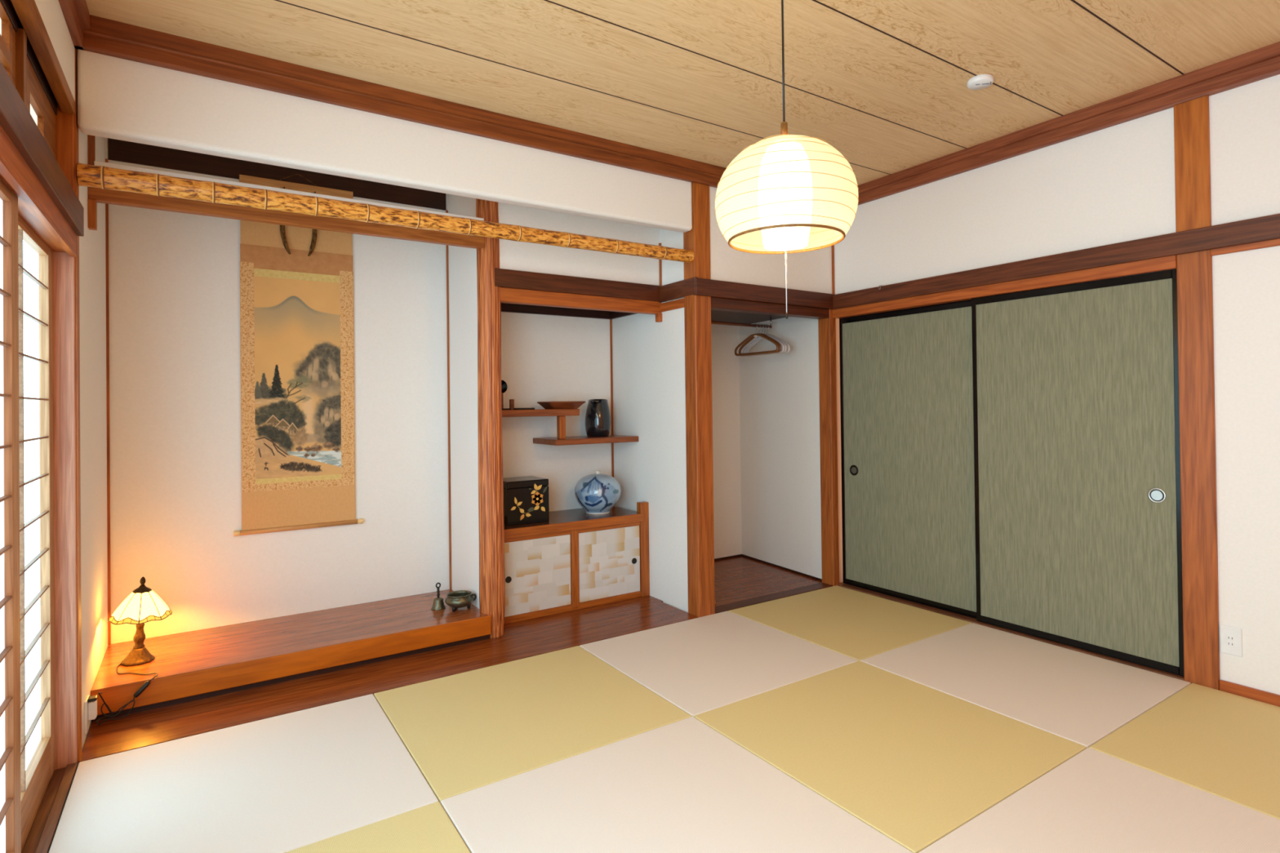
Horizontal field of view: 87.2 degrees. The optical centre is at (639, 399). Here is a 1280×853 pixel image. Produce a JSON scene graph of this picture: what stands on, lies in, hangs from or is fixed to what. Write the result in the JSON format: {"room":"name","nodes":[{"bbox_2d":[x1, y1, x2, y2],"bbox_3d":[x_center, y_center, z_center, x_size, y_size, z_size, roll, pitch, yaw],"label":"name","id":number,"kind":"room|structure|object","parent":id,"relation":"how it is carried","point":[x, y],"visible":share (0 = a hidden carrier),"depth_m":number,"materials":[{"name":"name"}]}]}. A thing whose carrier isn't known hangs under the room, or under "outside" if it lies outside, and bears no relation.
{"room":"traditional dwelling","nodes":[
{"label":"traditional dwelling","id":0,"kind":"room"},
{"bbox_2d":[34,0,107,751],"bbox_3d":[-1.158,-0.046,1.021,0.120,2.570,4.840,0,-1,-33],"label":"wall","id":1,"kind":"structure","parent":0,"point":[92,256],"depth_m":2.61,"materials":[{"name":"beige paint"}]},
{"bbox_2d":[0,177,21,852],"bbox_3d":[-1.329,0.349,1.321,0.020,1.736,0.860,0,-1,-33],"label":"window","id":2,"kind":"structure","parent":1,"relation":"in","point":[10,615],"depth_m":1.62,"materials":[{"name":"white"}]},
{"bbox_2d":[0,124,76,851],"bbox_3d":[-0.886,0.304,0.631,0.102,1.804,3.900,0,-1,-33],"label":"window","id":3,"kind":"structure","parent":1,"relation":"in","point":[37,606],"depth_m":2.07,"materials":[{"name":"white paper"}]},
{"bbox_2d":[10,0,75,114],"bbox_3d":[-0.875,-1.023,0.659,0.036,0.044,3.898,0,-1,-33],"label":"beam","id":4,"kind":"structure","parent":1,"relation":"attached to","point":[28,15],"depth_m":1.90,"materials":[{"name":"brown wood"}]},
{"bbox_2d":[21,762,77,852],"bbox_3d":[-0.876,1.217,0.623,0.098,0.030,3.899,0,-1,-33],"label":"sill","id":5,"kind":"structure","parent":1,"relation":"attached to","point":[41,835],"depth_m":2.00,"materials":[{"name":"brown wood"}]},
{"bbox_2d":[58,0,89,49],"bbox_3d":[-0.845,-1.284,0.683,0.045,0.108,3.900,0,-1,-33],"label":"crown molding","id":6,"kind":"structure","parent":1,"relation":"attached to","point":[76,13],"depth_m":2.18,"materials":[{"name":"brown wood"}]},
{"bbox_2d":[74,48,81,764],"bbox_3d":[-1.943,-0.036,2.321,0.006,2.550,0.056,0,-1,-33],"label":"wooden post","id":7,"kind":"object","parent":1,"relation":"attached to","point":[76,126],"depth_m":2.31,"materials":[{"name":"brown wood"}]},
{"bbox_2d":[84,694,97,733],"bbox_3d":[-2.005,1.145,2.455,0.034,0.118,0.072,0,-1,-33],"label":"wall outlet","id":8,"kind":"object","parent":1,"relation":"attached to","point":[91,702],"visible":1,"depth_m":2.44,"materials":[{"name":"white plastic"}]},
{"bbox_2d":[87,134,95,164],"bbox_3d":[-2.120,-1.087,2.595,0.021,0.440,0.020,0,-1,-33],"label":"trim","id":9,"kind":"structure","parent":1,"relation":"attached to","point":[91,139],"depth_m":2.59,"materials":[{"name":"brown wood"}]},
{"bbox_2d":[87,198,97,230],"bbox_3d":[-2.113,-0.715,2.592,0.025,0.112,0.036,0,-1,-33],"label":"trim","id":10,"kind":"structure","parent":1,"relation":"attached to","point":[91,203],"depth_m":2.58,"materials":[{"name":"brown wood"}]},
{"bbox_2d":[87,186,484,248],"bbox_3d":[-1.468,-0.816,3.028,1.583,0.081,0.046,0,-1,-33],"label":"lintel","id":11,"kind":"object","parent":1,"relation":"attached to","point":[100,195],"visible":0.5,"depth_m":2.94,"materials":[{"name":"brown wood"}]},
{"bbox_2d":[93,160,484,220],"bbox_3d":[-1.458,-0.890,3.024,1.554,0.067,0.046,0,-1,-33],"label":"trim","id":12,"kind":"structure","parent":1,"relation":"attached to","point":[95,162],"depth_m":2.88,"materials":[{"name":"beige paint"}]},
{"bbox_2d":[105,137,611,644],"bbox_3d":[-1.364,-0.021,3.854,2.850,2.570,0.120,0,-1,-33],"label":"wall","id":13,"kind":"structure","parent":0,"point":[174,277],"depth_m":3.42,"materials":[{"name":"beige paint"}]},
{"bbox_2d":[105,159,111,644],"bbox_3d":[-2.433,0.006,3.072,0.010,2.220,0.010,0,-1,-33],"label":"trim","id":14,"kind":"structure","parent":13,"relation":"attached to","point":[106,160],"depth_m":3.07,"materials":[{"name":"brown wood"}]},
{"bbox_2d":[107,137,445,210],"bbox_3d":[-1.792,-1.186,3.515,1.561,0.155,0.006,0,-1,-33],"label":"board","id":15,"kind":"object","parent":13,"relation":"attached to","point":[118,150],"visible":0.58,"depth_m":3.41,"materials":[{"name":"brown wood"}]},
{"bbox_2d":[233,173,363,536],"bbox_3d":[-1.766,-0.251,3.490,0.602,1.853,0.054,0,-1,-33],"label":"scroll","id":16,"kind":"object","parent":13,"relation":"attached to","point":[297,347],"visible":1,"depth_m":3.49,"materials":[{"name":"paper"}]},
{"bbox_2d":[253,275,341,479],"bbox_3d":[-1.774,-0.114,3.495,0.401,1.028,0.001,0,-1,-33],"label":"painting","id":17,"kind":"object","parent":16,"relation":"attached to","point":[298,397],"depth_m":3.49},
{"bbox_2d":[445,209,451,589],"bbox_3d":[-1.121,-0.003,3.936,0.010,2.220,0.010,0,-1,-33],"label":"trim","id":18,"kind":"structure","parent":13,"relation":"attached to","point":[446,211],"depth_m":3.93,"materials":[{"name":"brown wood"}]},
{"bbox_2d":[501,302,636,319],"bbox_3d":[-0.478,-0.586,4.050,1.032,0.078,0.540,0,-1,-33],"label":"board","id":19,"kind":"object","parent":13,"relation":"attached to","point":[509,308],"visible":0.18,"depth_m":4.33,"materials":[{"name":"brown wood"}]},
{"bbox_2d":[502,408,638,445],"bbox_3d":[-0.530,0.164,4.133,1.037,0.215,0.325,0,-1,-33],"label":"shelf","id":20,"kind":"object","parent":13,"relation":"attached to","point":[561,439],"visible":0.86,"depth_m":4.02,"materials":[{"name":"brown wood"}]},
{"bbox_2d":[501,380,511,409],"bbox_3d":[-0.814,-0.029,3.922,0.100,0.175,0.060,0,-1,-33],"label":"ornament","id":21,"kind":"object","parent":20,"relation":"on","point":[504,385],"visible":0.45,"depth_m":3.92,"materials":[{"name":"black ceramic"}]},
{"bbox_2d":[509,399,514,409],"bbox_3d":[-0.763,0.027,3.997,0.024,0.062,0.020,0,-1,-33],"label":"wooden block","id":22,"kind":"object","parent":20,"relation":"on","point":[511,401],"visible":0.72,"depth_m":3.99,"materials":[{"name":"brown wood"}]},
{"bbox_2d":[513,408,534,409],"bbox_3d":[-0.679,0.051,3.932,0.110,0.010,0.060,0,-1,-33],"label":"slab","id":23,"kind":"object","parent":20,"relation":"on","point":[513,408],"visible":1,"depth_m":3.91,"materials":[{"name":"paint"}]},
{"bbox_2d":[537,400,585,408],"bbox_3d":[-0.482,0.032,4.116,0.242,0.046,0.175,0,-1,-33],"label":"wooden tray","id":24,"kind":"object","parent":20,"relation":"on","point":[546,405],"visible":0.89,"depth_m":4.05,"materials":[{"name":"brown wood"}]},
{"bbox_2d":[584,399,610,436],"bbox_3d":[-0.269,0.114,4.331,0.168,0.241,0.168,0,-1,-33],"label":"vase","id":25,"kind":"object","parent":20,"relation":"on","point":[597,415],"visible":0.99,"depth_m":4.27,"materials":[{"name":"ceramic"}]},
{"bbox_2d":[609,319,613,477],"bbox_3d":[-0.189,0.081,4.547,0.011,1.260,0.011,0,-1,-33],"label":"trim","id":26,"kind":"structure","parent":13,"relation":"attached to","point":[611,320],"depth_m":4.54,"materials":[{"name":"brown wood"}]},
{"bbox_2d":[76,48,831,293],"bbox_3d":[-0.306,-0.982,3.422,3.946,0.680,0.090,0,-1,-33],"label":"wall","id":27,"kind":"structure","parent":0,"point":[120,99],"depth_m":2.86,"materials":[{"name":"beige paint"}]},
{"bbox_2d":[73,14,726,187],"bbox_3d":[-0.322,-1.269,3.335,3.835,0.108,0.045,0,-1,-33],"label":"crown molding","id":28,"kind":"structure","parent":27,"relation":"attached to","point":[106,37],"depth_m":2.78,"materials":[{"name":"brown wood"}]},
{"bbox_2d":[693,277,834,309],"bbox_3d":[0.785,-0.638,4.071,1.145,0.095,0.028,0,-1,-33],"label":"beam","id":29,"kind":"structure","parent":27,"relation":"attached to","point":[704,287],"depth_m":4.01,"materials":[{"name":"brown wood"}]},
{"bbox_2d":[831,244,835,294],"bbox_3d":[1.264,-0.956,4.401,0.012,0.546,0.012,0,-1,-33],"label":"trim","id":30,"kind":"structure","parent":27,"relation":"attached to","point":[833,246],"depth_m":4.39,"materials":[{"name":"brown wood"}]},
{"bbox_2d":[447,193,479,608],"bbox_3d":[-0.928,-0.027,3.722,0.077,2.570,0.580,0,-1,-33],"label":"wall","id":31,"kind":"structure","parent":0,"point":[462,261],"depth_m":3.73,"materials":[{"name":"beige paint"}]},
{"bbox_2d":[497,202,660,285],"bbox_3d":[-0.321,-0.949,3.808,1.032,0.740,0.048,0,-1,-33],"label":"wall shelf header","id":32,"kind":"structure","parent":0,"point":[513,255],"depth_m":3.75,"materials":[{"name":"beige paint"}]},
{"bbox_2d":[494,267,660,301],"bbox_3d":[-0.316,-0.638,3.764,1.052,0.093,0.022,0,-1,-33],"label":"beam","id":33,"kind":"structure","parent":32,"relation":"attached to","point":[508,278],"depth_m":3.72,"materials":[{"name":"brown wood"}]},
{"bbox_2d":[499,287,661,315],"bbox_3d":[-0.314,-0.554,3.802,1.032,0.074,0.055,0,-1,-33],"label":"rail","id":34,"kind":"object","parent":32,"relation":"attached to","point":[508,295],"visible":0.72,"depth_m":3.75,"materials":[{"name":"brown wood"}]},
{"bbox_2d":[612,228,688,613],"bbox_3d":[0.050,-0.035,4.281,0.098,2.570,0.960,0,-1,-33],"label":"wall partition","id":35,"kind":"structure","parent":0,"point":[648,356],"depth_m":4.10,"materials":[{"name":"beige paint"}]},
{"bbox_2d":[655,313,662,322],"bbox_3d":[0.114,-0.497,4.065,0.028,0.050,0.036,0,-1,-33],"label":"trim","id":36,"kind":"structure","parent":35,"relation":"attached to","point":[659,316],"depth_m":4.05,"materials":[{"name":"brown wood"}]},
{"bbox_2d":[658,243,662,285],"bbox_3d":[0.123,-0.815,4.063,0.011,0.266,0.011,0,-1,-33],"label":"trim","id":37,"kind":"structure","parent":35,"relation":"attached to","point":[660,244],"depth_m":4.06,"materials":[{"name":"brown wood"}]},
{"bbox_2d":[660,297,684,312],"bbox_3d":[0.190,-0.558,3.963,0.012,0.052,0.260,0,-1,-33],"label":"rail","id":38,"kind":"object","parent":35,"relation":"attached to","point":[677,304],"visible":1,"depth_m":3.95,"materials":[{"name":"brown wood"}]},
{"bbox_2d":[657,276,697,302],"bbox_3d":[0.218,-0.638,3.909,0.024,0.095,0.362,0,-1,-33],"label":"beam","id":39,"kind":"structure","parent":35,"relation":"attached to","point":[677,290],"depth_m":3.89,"materials":[{"name":"brown wood"}]},
{"bbox_2d":[711,297,829,319],"bbox_3d":[0.794,-0.561,4.141,1.002,0.058,0.086,0,-1,-33],"label":"rail","id":40,"kind":"object","parent":35,"relation":"attached to","point":[717,304],"visible":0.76,"depth_m":4.08,"materials":[{"name":"brown wood"}]},
{"bbox_2d":[85,0,1279,185],"bbox_3d":[0.489,-1.367,2.161,4.400,0.051,5.000,0,-1,-33],"label":"ceiling","id":41,"kind":"structure","parent":0,"point":[883,82],"depth_m":2.60,"materials":[{"name":"brown wood"}]},
{"bbox_2d":[715,0,858,319],"bbox_3d":[0.458,-0.799,2.132,0.443,1.085,0.443,-1,0,-19],"label":"pendant lamp","id":42,"kind":"object","parent":41,"relation":"hanging from","point":[785,193],"visible":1,"depth_m":1.97,"materials":[{"name":"white paper"}]},
{"bbox_2d":[967,73,993,89],"bbox_3d":[1.430,-1.334,2.823,0.100,0.027,0.100,-1,0,7],"label":"smoke detector","id":43,"kind":"object","parent":41,"relation":"attached to","point":[980,82],"visible":1,"depth_m":2.80,"materials":[{"name":"white plastic"}]},
{"bbox_2d":[711,324,742,559],"bbox_3d":[0.349,-0.032,5.017,1.210,2.570,0.060,0,-1,-33],"label":"wall","id":44,"kind":"structure","parent":0,"point":[724,338],"depth_m":5.18,"materials":[{"name":"beige paint"}]},
{"bbox_2d":[711,297,804,324],"bbox_3d":[0.567,-0.598,4.589,1.110,0.030,0.910,0,-1,-33],"label":"board","id":45,"kind":"object","parent":44,"relation":"attached to","point":[716,315],"visible":0.29,"depth_m":4.75,"materials":[{"name":"brown wood"}]},
{"bbox_2d":[711,315,772,328],"bbox_3d":[0.539,-0.536,4.455,0.916,0.097,0.044,0,-1,-33],"label":"rail","id":46,"kind":"object","parent":45,"relation":"hanging from","point":[712,322],"visible":0.47,"depth_m":4.55,"materials":[{"name":"wood"}]},
{"bbox_2d":[734,323,778,355],"bbox_3d":[0.797,-0.420,4.623,0.017,0.216,0.419,0,-1,-35],"label":"clothes hanger","id":47,"kind":"object","parent":46,"relation":"hanging from","point":[755,335],"visible":1,"depth_m":4.61,"materials":[{"name":"wood"}]},
{"bbox_2d":[738,323,781,355],"bbox_3d":[0.822,-0.421,4.640,0.018,0.216,0.419,0,-1,-33],"label":"clothes hanger","id":48,"kind":"object","parent":46,"relation":"hanging from","point":[753,337],"visible":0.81,"depth_m":4.64,"materials":[{"name":"wood"}]},
{"bbox_2d":[741,324,784,356],"bbox_3d":[0.845,-0.421,4.654,0.017,0.216,0.419,0,-1,-34],"label":"clothes hanger","id":49,"kind":"object","parent":46,"relation":"hanging from","point":[755,338],"visible":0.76,"depth_m":4.61,"materials":[{"name":"plastic"}]},
{"bbox_2d":[743,324,786,356],"bbox_3d":[0.865,-0.421,4.668,0.017,0.216,0.419,0,-1,-33],"label":"clothes hanger","id":50,"kind":"object","parent":46,"relation":"hanging from","point":[757,339],"visible":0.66,"depth_m":4.67,"materials":[{"name":"plastic"}]},
{"bbox_2d":[746,324,790,356],"bbox_3d":[0.886,-0.421,4.682,0.018,0.216,0.419,0,-1,-35],"label":"clothes hanger","id":51,"kind":"object","parent":46,"relation":"hanging from","point":[758,340],"visible":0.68,"depth_m":4.64,"materials":[{"name":"plastic"}]},
{"bbox_2d":[714,554,822,581],"bbox_3d":[0.583,1.210,4.576,1.103,0.014,0.900,0,-1,-33],"label":"baseboard","id":52,"kind":"structure","parent":44,"relation":"attached to","point":[738,555],"depth_m":4.94,"materials":[{"name":"brown wood"}]},
{"bbox_2d":[738,74,1279,694],"bbox_3d":[2.160,-0.068,3.240,0.238,2.570,4.900,0,-1,-33],"label":"wall","id":53,"kind":"structure","parent":0,"point":[1115,184],"depth_m":3.10,"materials":[{"name":"beige paint"}]},
{"bbox_2d":[839,299,976,618],"bbox_3d":[1.590,0.324,4.019,0.026,1.739,0.949,0,-1,-33],"label":"door","id":54,"kind":"structure","parent":53,"relation":"in","point":[908,477],"depth_m":3.98,"materials":[{"name":"green paper"}]},
{"bbox_2d":[832,255,1176,318],"bbox_3d":[1.810,-0.577,3.649,0.111,0.058,1.846,0,-1,-33],"label":"rail","id":55,"kind":"object","parent":53,"relation":"attached to","point":[1167,263],"visible":0.66,"depth_m":3.40,"materials":[{"name":"brown wood"}]},
{"bbox_2d":[836,582,1184,680],"bbox_3d":[1.837,1.207,3.638,0.113,0.034,1.846,0,-1,-33],"label":"sill","id":56,"kind":"structure","parent":53,"relation":"attached to","point":[959,616],"depth_m":3.51,"materials":[{"name":"brown wood"}]},
{"bbox_2d":[830,213,1279,309],"bbox_3d":[2.328,-0.662,2.762,0.039,0.093,3.900,0,-1,-33],"label":"beam","id":57,"kind":"structure","parent":53,"relation":"attached to","point":[1267,228],"depth_m":3.12,"materials":[{"name":"brown wood"}]},
{"bbox_2d":[1210,239,1279,256],"bbox_3d":[2.878,-0.619,1.948,0.019,0.028,1.938,0,-1,-33],"label":"rail","id":58,"kind":"object","parent":57,"relation":"attached to","point":[1275,242],"visible":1,"depth_m":2.66,"materials":[{"name":"brown wood"}]},
{"bbox_2d":[857,41,1279,204],"bbox_3d":[2.318,-1.305,2.765,0.045,0.108,3.900,0,-1,-33],"label":"crown molding","id":59,"kind":"structure","parent":53,"relation":"attached to","point":[1263,63],"depth_m":3.09,"materials":[{"name":"brown wood"}]},
{"bbox_2d":[971,268,1184,676],"bbox_3d":[2.062,0.312,3.246,0.026,1.739,0.916,0,-1,-33],"label":"door","id":60,"kind":"structure","parent":53,"relation":"in","point":[1078,544],"depth_m":3.18,"materials":[{"name":"green paper"}]},
{"bbox_2d":[1219,624,1242,657],"bbox_3d":[2.388,0.973,2.715,0.008,0.114,0.069,0,-1,-33],"label":"wall outlet","id":61,"kind":"object","parent":53,"relation":"attached to","point":[1231,643],"visible":1,"depth_m":2.71,"materials":[{"name":"white plastic"}]},
{"bbox_2d":[1219,680,1279,706],"bbox_3d":[2.899,1.153,1.932,0.018,0.048,1.936,0,-1,-33],"label":"baseboard","id":62,"kind":"structure","parent":53,"relation":"attached to","point":[1248,692],"depth_m":2.66,"materials":[{"name":"brown wood"}]},
{"bbox_3d":[0.500,1.258,2.126,4.350,0.120,5.000,0,-1,-33],"label":"floor","id":63,"kind":"structure","parent":0,"visible":0},
{"bbox_2d":[52,102,78,769],"bbox_3d":[-1.982,0.026,2.289,0.096,2.466,0.066,0,-1,-33],"label":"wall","id":64,"kind":"structure","parent":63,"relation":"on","point":[63,264],"depth_m":2.27,"materials":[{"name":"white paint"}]},
{"bbox_2d":[0,60,84,236],"bbox_3d":[-0.854,-0.640,0.677,0.024,0.100,3.916,0,-1,-33],"label":"beam","id":65,"kind":"structure","parent":64,"relation":"attached to","point":[16,121],"depth_m":1.64,"materials":[{"name":"brown wood"}]},
{"bbox_2d":[48,693,438,852],"bbox_3d":[-1.256,1.234,2.156,0.946,0.030,0.919,0,-1,-33],"label":"mat","id":66,"kind":"object","parent":63,"relation":"on","point":[285,783],"visible":0.86,"depth_m":2.11,"materials":[{"name":"beige wicker"}]},
{"bbox_2d":[284,801,470,852],"bbox_3d":[-0.741,1.222,1.373,0.946,0.030,0.949,0,-1,-33],"label":"mat","id":67,"kind":"object","parent":63,"relation":"on","point":[428,828],"visible":1,"depth_m":1.85,"materials":[{"name":"yellow wicker"}]},
{"bbox_2d":[78,595,698,764],"bbox_3d":[-1.040,1.242,3.414,2.692,0.030,0.937,0,-1,-33],"label":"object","id":68,"kind":"structure","parent":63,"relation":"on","point":[519,640],"depth_m":2.97,"materials":[{"name":"brown wood"}]},
{"bbox_2d":[90,589,491,721],"bbox_3d":[-1.593,1.170,3.247,1.593,0.125,0.610,0,-1,-33],"label":"platform","id":69,"kind":"object","parent":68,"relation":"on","point":[202,664],"visible":0.79,"depth_m":3.05,"materials":[{"name":"brown wood"}]},
{"bbox_2d":[96,576,172,724],"bbox_3d":[-2.056,0.988,2.748,0.219,0.475,0.478,0,-1,-32],"label":"table lamp","id":70,"kind":"object","parent":69,"relation":"on","point":[143,605],"visible":1,"depth_m":2.81,"materials":[{"name":"gold metal"}]},
{"bbox_2d":[133,680,150,697],"bbox_3d":[-1.944,1.129,2.623,0.054,0.054,0.019,0,-1,-38],"label":"switch","id":71,"kind":"object","parent":70,"relation":"attached to","point":[146,684],"depth_m":2.62,"materials":[{"name":"black plastic"}]},
{"bbox_2d":[431,582,445,610],"bbox_3d":[-1.067,1.035,3.554,0.075,0.137,0.075,0,-1,-33],"label":"bell","id":72,"kind":"object","parent":69,"relation":"on","point":[438,604],"visible":1,"depth_m":3.54,"materials":[{"name":"brown metal"}]},
{"bbox_2d":[444,590,476,611],"bbox_3d":[-0.954,1.062,3.545,0.155,0.081,0.150,-1,0,15],"label":"bowl","id":73,"kind":"object","parent":69,"relation":"on","point":[460,598],"visible":1,"depth_m":3.50,"materials":[{"name":"brown metal"}]},
{"bbox_2d":[503,501,649,624],"bbox_3d":[-0.491,0.934,4.081,1.037,0.582,0.435,0,-1,-33],"label":"base cabinet","id":74,"kind":"object","parent":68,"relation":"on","point":[576,559],"visible":0.98,"depth_m":3.92,"materials":[{"name":"paper"}]},
{"bbox_2d":[502,475,549,526],"bbox_3d":[-0.701,0.587,3.944,0.258,0.248,0.233,0,-1,-33],"label":"box","id":75,"kind":"object","parent":74,"relation":"on","point":[526,499],"visible":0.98,"depth_m":3.84,"materials":[{"name":"black wood"}]},
{"bbox_2d":[573,471,621,514],"bbox_3d":[-0.266,0.577,4.220,0.294,0.262,0.294,-1,0,-12],"label":"jar","id":76,"kind":"object","parent":74,"relation":"on","point":[597,493],"visible":1,"depth_m":4.12,"materials":[{"name":"blue ceramic"}]},
{"bbox_2d":[475,198,505,638],"bbox_3d":[-0.782,-0.031,3.509,0.133,2.570,0.136,-1,0,-4],"label":"post","id":77,"kind":"object","parent":63,"relation":"on","point":[491,488],"visible":0.84,"depth_m":3.46,"materials":[{"name":"brown wood"}]},
{"bbox_2d":[373,645,691,804],"bbox_3d":[-0.456,1.229,2.682,0.964,0.030,0.919,0,-1,-33],"label":"mat","id":78,"kind":"object","parent":63,"relation":"on","point":[466,731],"visible":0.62,"depth_m":2.58,"materials":[{"name":"yellow wicker"}]},
{"bbox_2d":[440,716,912,852],"bbox_3d":[0.059,1.216,1.899,0.964,0.030,0.949,0,-1,-33],"label":"mat","id":79,"kind":"object","parent":63,"relation":"on","point":[682,786],"visible":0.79,"depth_m":1.98,"materials":[{"name":"beige wicker"}]},
{"bbox_2d":[683,182,715,617],"bbox_3d":[0.336,0.010,3.832,0.116,2.466,0.104,0,-1,-33],"label":"post","id":80,"kind":"object","parent":63,"relation":"on","point":[697,308],"visible":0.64,"depth_m":3.79,"materials":[{"name":"brown wood"}]},
{"bbox_2d":[76,162,693,262],"bbox_3d":[-0.825,-0.795,3.067,2.686,0.089,0.081,0,-1,-33],"label":"log beam","id":81,"kind":"structure","parent":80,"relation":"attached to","point":[103,177],"depth_m":2.77,"materials":[{"name":"wood"}]},
{"bbox_2d":[579,611,857,716],"bbox_3d":[0.353,1.223,3.214,0.965,0.030,0.919,0,-1,-33],"label":"mat","id":82,"kind":"object","parent":63,"relation":"on","point":[699,665],"visible":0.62,"depth_m":3.12,"materials":[{"name":"beige wicker"}]},
{"bbox_2d":[714,555,822,606],"bbox_3d":[0.586,1.232,4.578,1.110,0.030,0.900,0,-1,-33],"label":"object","id":83,"kind":"structure","parent":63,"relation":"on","point":[737,579],"depth_m":4.51,"materials":[{"name":"brown wood"}]},
{"bbox_2d":[715,582,833,613],"bbox_3d":[0.819,1.225,4.134,1.010,0.031,0.097,0,-1,-33],"label":"threshold","id":84,"kind":"object","parent":63,"relation":"on","point":[726,607],"visible":0.48,"depth_m":4.11,"materials":[{"name":"brown wood"}]},
{"bbox_2d":[817,309,839,586],"bbox_3d":[1.243,0.322,4.426,0.059,1.830,0.100,0,-1,-33],"label":"post","id":85,"kind":"object","parent":63,"relation":"on","point":[826,326],"visible":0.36,"depth_m":4.39,"materials":[{"name":"brown wood"}]},
{"bbox_2d":[728,585,971,661],"bbox_3d":[1.145,1.218,3.735,0.925,0.030,0.919,0,-1,-33],"label":"mat","id":86,"kind":"object","parent":63,"relation":"on","point":[857,625],"visible":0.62,"depth_m":3.66,"materials":[{"name":"yellow wicker"}]},
{"bbox_2d":[693,661,1086,852],"bbox_3d":[0.868,1.211,2.431,0.965,0.030,0.949,0,-1,-33],"label":"mat","id":87,"kind":"object","parent":63,"relation":"on","point":[913,762],"visible":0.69,"depth_m":2.31,"materials":[{"name":"yellow wicker"}]},
{"bbox_2d":[860,622,1191,748],"bbox_3d":[1.659,1.206,2.952,0.925,0.030,0.949,0,-1,-33],"label":"mat","id":88,"kind":"object","parent":63,"relation":"on","point":[1080,698],"visible":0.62,"depth_m":2.85,"materials":[{"name":"beige wicker"}]},
{"bbox_2d":[918,747,1279,852],"bbox_3d":[1.389,1.198,1.639,0.965,0.030,0.943,0,-1,-33],"label":"mat","id":89,"kind":"object","parent":63,"relation":"on","point":[1093,802],"visible":1,"depth_m":1.90,"materials":[{"name":"beige wicker"}]},
{"bbox_2d":[1088,683,1279,819],"bbox_3d":[2.181,1.193,2.160,0.925,0.030,0.943,0,-1,-33],"label":"mat","id":90,"kind":"object","parent":63,"relation":"on","point":[1225,745],"visible":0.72,"depth_m":2.30,"materials":[{"name":"yellow wicker"}]},
{"bbox_2d":[1173,95,1220,690],"bbox_3d":[2.363,-0.022,2.829,0.120,2.466,0.116,0,-1,-33],"label":"post","id":91,"kind":"object","parent":63,"relation":"on","point":[1201,630],"visible":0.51,"depth_m":2.79,"materials":[{"name":"brown wood"}]},
{"bbox_3d":[-0.899,-0.615,0.635,0.094,0.035,3.896,0,-1,-33],"label":"rail","id":92,"kind":"object","parent":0,"visible":0},
{"bbox_2d":[0,0,13,82],"bbox_3d":[-1.395,-0.798,1.374,0.024,0.355,0.870,0,-1,-33],"label":"window","id":93,"kind":"structure","parent":92,"relation":"on","point":[6,26],"depth_m":1.71,"materials":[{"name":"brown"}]},
{"bbox_2d":[15,27,26,106],"bbox_3d":[-1.651,-0.781,1.784,0.028,0.403,0.038,0,-1,-33],"label":"post","id":94,"kind":"object","parent":92,"relation":"on","point":[20,36],"visible":0.24,"depth_m":1.77,"materials":[{"name":"brown wood"}]},
{"bbox_2d":[0,0,57,157],"bbox_3d":[-0.919,-0.838,0.627,0.054,0.411,3.898,0,-1,-33],"label":"window","id":95,"kind":"structure","parent":92,"relation":"on","point":[38,105],"depth_m":2.02,"materials":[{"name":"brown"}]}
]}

